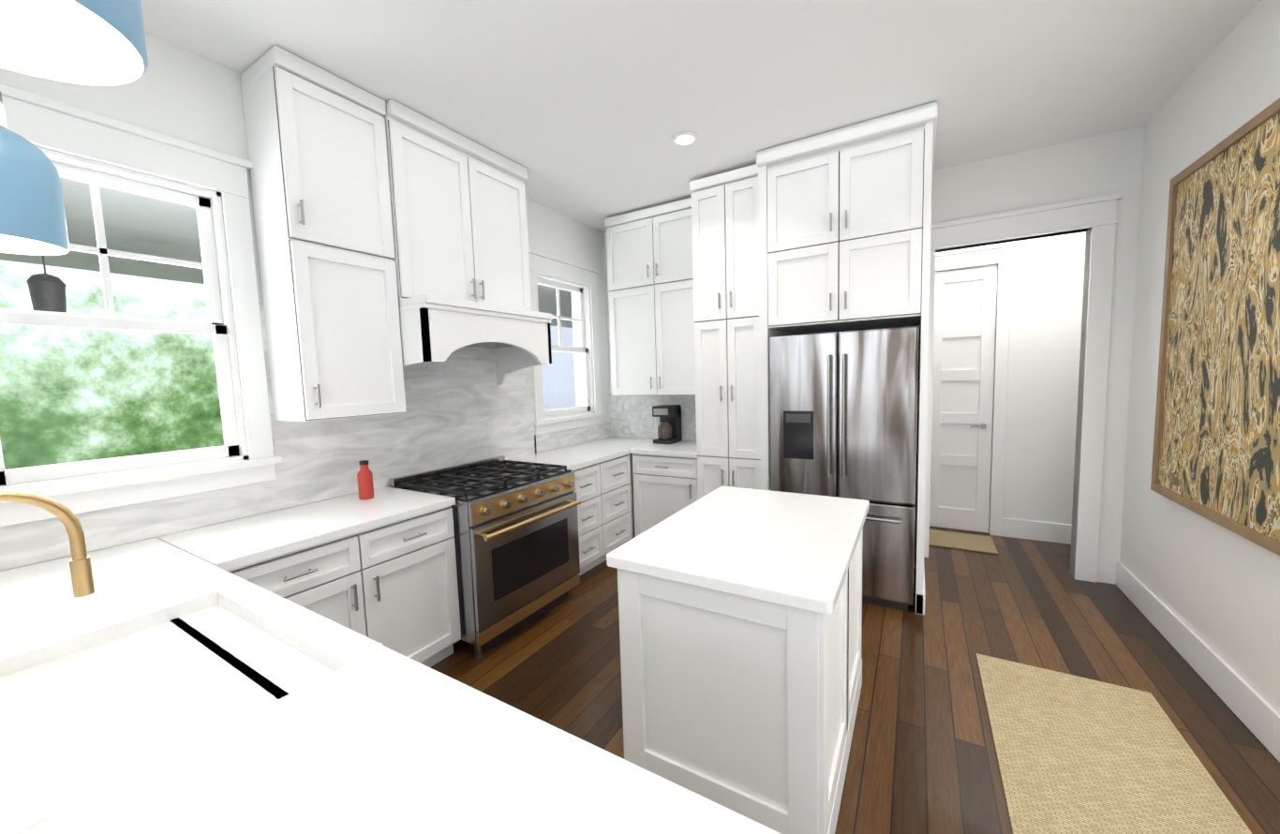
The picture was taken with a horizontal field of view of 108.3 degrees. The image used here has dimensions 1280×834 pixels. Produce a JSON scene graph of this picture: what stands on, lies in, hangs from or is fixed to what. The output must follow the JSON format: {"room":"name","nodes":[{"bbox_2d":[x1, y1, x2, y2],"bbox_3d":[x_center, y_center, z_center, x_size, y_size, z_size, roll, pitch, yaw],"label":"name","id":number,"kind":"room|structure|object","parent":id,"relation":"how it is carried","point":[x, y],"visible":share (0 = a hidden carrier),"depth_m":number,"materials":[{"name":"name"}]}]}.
{"room":"kitchen","nodes":[
{"label":"kitchen","id":0,"kind":"room"},
{"bbox_2d":[0,31,610,571],"bbox_3d":[-3.438,-1.153,-0.101,0.220,5.600,12.200,1,6,31],"label":"wall","id":1,"kind":"structure","parent":0,"point":[182,94],"depth_m":2.10,"materials":[{"name":"white paint"}]},
{"bbox_2d":[0,83,282,526],"bbox_3d":[-2.208,-0.414,1.930,0.270,1.552,1.000,1,6,31],"label":"window","id":2,"kind":"structure","parent":1,"relation":"in","point":[40,122],"depth_m":2.00,"materials":[{"name":"white paint"}]},
{"bbox_2d":[0,296,610,570],"bbox_3d":[-1.361,-0.149,3.181,0.008,1.078,4.040,1,6,31],"label":"backsplash","id":3,"kind":"structure","parent":1,"relation":"attached to","point":[462,406],"depth_m":2.73,"materials":[{"name":"stone"}]},
{"bbox_2d":[240,45,405,421],"bbox_3d":[-1.595,-0.830,2.395,0.382,1.665,0.497,1,6,31],"label":"upper cabinet","id":4,"kind":"object","parent":1,"relation":"attached to","point":[317,144],"visible":1,"depth_m":2.25,"materials":[{"name":"white paint"}]},
{"bbox_2d":[382,99,552,385],"bbox_3d":[-1.128,-0.965,2.982,0.576,1.525,0.994,1,6,31],"label":"range hood","id":5,"kind":"object","parent":1,"relation":"attached to","point":[458,207],"visible":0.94,"depth_m":2.80,"materials":[{"name":"white paint"}]},
{"bbox_2d":[528,248,605,434],"bbox_3d":[-0.751,-0.664,4.355,0.270,1.552,1.000,1,6,31],"label":"window","id":6,"kind":"structure","parent":1,"relation":"in","point":[561,274],"depth_m":4.46,"materials":[{"name":"white paint"}]},
{"bbox_2d":[140,0,1261,232],"bbox_3d":[1.593,-1.993,4.140,4.430,0.150,9.250,1,6,31],"label":"ceiling","id":7,"kind":"structure","parent":0,"point":[583,111],"depth_m":2.29,"materials":[{"name":"white paint"}]},
{"bbox_2d":[0,90,69,255],"bbox_3d":[-1.682,-1.003,1.144,0.250,1.114,0.250,1,6,31],"label":"pendant light","id":8,"kind":"object","parent":7,"relation":"hanging from","point":[33,220],"visible":1,"depth_m":1.18,"materials":[{"name":"blue metal"}]},
{"bbox_2d":[0,0,148,85],"bbox_3d":[-0.738,-0.985,0.462,0.250,1.094,0.250,1,6,31],"label":"pendant light","id":9,"kind":"object","parent":7,"relation":"hanging from","point":[95,42],"visible":1,"depth_m":0.61,"materials":[{"name":"blue"}]},
{"bbox_2d":[671,132,698,146],"bbox_3d":[0.286,-1.771,2.952,0.170,0.009,0.170,1,6,31],"label":"recessed light","id":10,"kind":"object","parent":7,"relation":"in","point":[683,139],"visible":1,"depth_m":2.95,"materials":[{"name":"white paint"}]},
{"bbox_2d":[603,231,919,567],"bbox_3d":[0.898,-0.389,4.429,3.034,3.050,0.450,1,6,31],"label":"wall","id":11,"kind":"structure","parent":0,"point":[607,309],"depth_m":4.79,"materials":[{"name":"white paint"}]},
{"bbox_2d":[604,197,695,396],"bbox_3d":[0.214,-1.030,4.270,1.002,1.655,0.402,1,6,31],"label":"upper cabinet","id":12,"kind":"object","parent":11,"relation":"attached to","point":[649,277],"visible":0.77,"depth_m":4.15,"materials":[{"name":"white paint"}]},
{"bbox_2d":[610,392,696,440],"bbox_3d":[0.244,-0.012,4.593,1.255,0.468,0.008,1,6,31],"label":"backsplash","id":13,"kind":"structure","parent":11,"relation":"attached to","point":[631,416],"depth_m":4.71,"materials":[{"name":"stone"}]},
{"bbox_2d":[430,525,1279,833],"bbox_3d":[-1.424,1.488,1.772,12.000,0.100,17.000,1,6,31],"label":"floor","id":14,"kind":"structure","parent":0,"point":[923,758],"depth_m":2.35,"materials":[{"name":"brown wood"}]},
{"bbox_2d":[157,486,461,667],"bbox_3d":[-1.522,0.936,2.290,0.672,0.920,1.009,1,6,31],"label":"base cabinet","id":15,"kind":"object","parent":14,"relation":"on","point":[379,567],"visible":0.58,"depth_m":2.18,"materials":[{"name":"white paint"}]},
{"bbox_2d":[357,460,374,499],"bbox_3d":[-1.517,0.345,2.553,0.074,0.210,0.074,1,6,31],"label":"bottle","id":16,"kind":"object","parent":15,"relation":"on","point":[365,483],"visible":1,"depth_m":2.53,"materials":[{"name":"red plastic"}]},
{"bbox_2d":[0,537,781,833],"bbox_3d":[-1.201,1.054,0.762,2.795,0.920,1.280,1,6,31],"label":"countertop","id":17,"kind":"structure","parent":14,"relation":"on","point":[152,686],"depth_m":0.85,"materials":[{"name":"stone"}]},
{"bbox_2d":[0,490,94,597],"bbox_3d":[-1.325,0.366,0.945,0.101,0.426,0.276,1,6,31],"label":"faucet","id":18,"kind":"object","parent":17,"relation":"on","point":[81,573],"visible":1,"depth_m":1.04,"materials":[{"name":"gold metal"}]},
{"bbox_2d":[389,455,580,657],"bbox_3d":[-0.952,0.828,3.060,0.805,0.970,0.894,1,6,31],"label":"range","id":19,"kind":"object","parent":14,"relation":"on","point":[515,536],"visible":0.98,"depth_m":2.79,"materials":[{"name":"silver metal"}]},
{"bbox_2d":[571,462,607,575],"bbox_3d":[-0.696,0.811,3.703,0.636,0.880,0.455,1,6,31],"label":"base cabinet","id":20,"kind":"object","parent":14,"relation":"on","point":[602,468],"depth_m":3.63,"materials":[{"name":"white paint"}]},
{"bbox_2d":[506,436,655,470],"bbox_3d":[-0.425,0.305,4.124,0.651,0.040,1.541,1,6,31],"label":"countertop","id":21,"kind":"structure","parent":20,"relation":"on","point":[576,456],"depth_m":3.92,"materials":[{"name":"white stone"}]},
{"bbox_2d":[652,404,682,444],"bbox_3d":[0.256,0.065,4.386,0.190,0.350,0.242,1,6,31],"label":"coffee maker","id":22,"kind":"object","parent":21,"relation":"on","point":[669,428],"visible":1,"depth_m":4.31,"materials":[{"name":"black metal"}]},
{"bbox_2d":[603,455,633,553],"bbox_3d":[-0.463,0.771,4.089,0.636,0.880,0.450,1,6,31],"label":"base cabinet","id":23,"kind":"object","parent":14,"relation":"on","point":[617,473],"depth_m":3.95,"materials":[{"name":"white paint"}]},
{"bbox_2d":[633,501,635,537],"bbox_3d":[-0.185,0.724,4.553,0.636,0.880,0.636,1,6,31],"label":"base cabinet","id":24,"kind":"object","parent":14,"relation":"on","point":[633,501],"depth_m":4.20,"materials":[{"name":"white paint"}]},
{"bbox_2d":[630,440,697,536],"bbox_3d":[0.362,0.716,4.203,0.629,0.920,0.672,1,6,31],"label":"base cabinet","id":25,"kind":"object","parent":14,"relation":"on","point":[664,481],"visible":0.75,"depth_m":3.97,"materials":[{"name":"white paint"}]},
{"bbox_2d":[689,163,760,500],"bbox_3d":[0.828,-0.319,3.799,0.547,3.020,0.702,1,6,31],"label":"pantry","id":26,"kind":"object","parent":14,"relation":"on","point":[724,238],"visible":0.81,"depth_m":3.51,"materials":[{"name":"white paint"}]},
{"bbox_2d":[606,486,869,833],"bbox_3d":[0.501,0.900,1.961,0.750,0.920,1.140,1,6,31],"label":"kitchen island","id":27,"kind":"object","parent":14,"relation":"on","point":[740,617],"visible":0.94,"depth_m":1.52,"materials":[{"name":"wood"}]},
{"bbox_2d":[768,326,918,610],"bbox_3d":[1.489,0.309,3.368,0.896,1.800,0.841,1,6,31],"label":"fridge","id":28,"kind":"object","parent":14,"relation":"on","point":[842,413],"visible":0.83,"depth_m":2.98,"materials":[{"name":"grey metal"}]},
{"bbox_2d":[756,101,937,614],"bbox_3d":[1.563,-0.327,3.472,1.040,3.045,1.106,1,6,31],"label":"cabinet","id":29,"kind":"object","parent":14,"relation":"on","point":[844,219],"visible":1,"depth_m":2.93,"materials":[{"name":"white paint"}]},
{"bbox_2d":[929,529,997,554],"bbox_3d":[2.852,1.101,4.112,0.480,0.011,0.450,1,6,31],"label":"mat","id":30,"kind":"object","parent":14,"relation":"on","point":[963,541],"visible":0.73,"depth_m":4.08,"materials":[{"name":"fabric"}]},
{"bbox_2d":[975,653,1252,833],"bbox_3d":[1.489,1.379,1.318,0.660,0.010,2.330,1,6,31],"label":"rug","id":31,"kind":"object","parent":14,"relation":"on","point":[1075,754],"visible":0.96,"depth_m":1.78,"materials":[{"name":"fabric"}]},
{"bbox_2d":[936,231,1086,533],"bbox_3d":[2.320,-0.458,4.722,3.330,3.050,0.120,1,6,31],"label":"wall","id":32,"kind":"structure","parent":0,"point":[1046,308],"depth_m":3.97,"materials":[{"name":"white paint"}]},
{"bbox_2d":[929,264,997,533],"bbox_3d":[2.985,-0.140,4.314,0.492,2.428,0.090,1,6,31],"label":"hall door","id":33,"kind":"structure","parent":32,"relation":"in","point":[963,359],"depth_m":4.30,"materials":[{"name":"white paint"}]},
{"bbox_2d":[935,241,1071,544],"bbox_3d":[3.184,-0.210,4.135,1.235,2.600,0.040,1,6,31],"label":"door frame","id":34,"kind":"structure","parent":32,"relation":"attached to","point":[1001,254],"depth_m":4.11,"materials":[{"name":"white paint"}]},
{"bbox_2d":[931,125,1145,584],"bbox_3d":[2.791,-0.366,3.453,1.216,3.050,0.120,1,6,31],"label":"wall","id":35,"kind":"structure","parent":0,"point":[1101,165],"depth_m":3.17,"materials":[{"name":"white paint"}]},
{"bbox_2d":[915,192,1122,582],"bbox_3d":[2.728,-0.163,3.486,1.160,2.645,0.165,1,6,31],"label":"door frame","id":36,"kind":"structure","parent":35,"relation":"attached to","point":[1097,215],"depth_m":3.23,"materials":[{"name":"white paint"}]},
{"bbox_2d":[1119,0,1279,713],"bbox_3d":[1.431,-1.294,-0.228,0.200,5.600,17.000,1,6,31],"label":"wall","id":37,"kind":"structure","parent":0,"point":[1214,587],"depth_m":2.37,"materials":[{"name":"white paint"}]},
{"bbox_2d":[1115,561,1279,762],"bbox_3d":[0.410,1.582,-1.632,0.016,0.170,13.050,1,6,31],"label":"baseboard","id":38,"kind":"structure","parent":37,"relation":"attached to","point":[1257,714],"depth_m":2.19,"materials":[{"name":"white paint"}]},
{"bbox_2d":[1150,97,1279,555],"bbox_3d":[2.297,-0.327,1.500,0.050,1.730,2.570,1,6,31],"label":"painting","id":39,"kind":"object","parent":37,"relation":"attached to","point":[1216,451],"visible":1,"depth_m":2.08,"materials":[{"name":"fabric"}]},
{"label":"outside","id":40,"kind":"structure","parent":0,"visible":0},
{"bbox_2d":[0,259,223,469],"bbox_3d":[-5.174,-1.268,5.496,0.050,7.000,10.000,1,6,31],"label":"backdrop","id":41,"kind":"structure","parent":40,"point":[42,364],"depth_m":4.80,"materials":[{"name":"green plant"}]},
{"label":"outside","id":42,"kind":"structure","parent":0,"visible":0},
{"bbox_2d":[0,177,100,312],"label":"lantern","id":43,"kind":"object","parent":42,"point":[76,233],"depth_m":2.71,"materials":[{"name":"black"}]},
{"bbox_2d":[99,185,204,283],"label":"porch ceiling","id":44,"kind":"structure","parent":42,"point":[119,214],"depth_m":2.96,"materials":[{"name":"white"}]},
{"bbox_2d":[537,283,572,327],"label":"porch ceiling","id":45,"kind":"structure","parent":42,"point":[548,291],"depth_m":6.10,"materials":[{"name":"white"}]}
]}

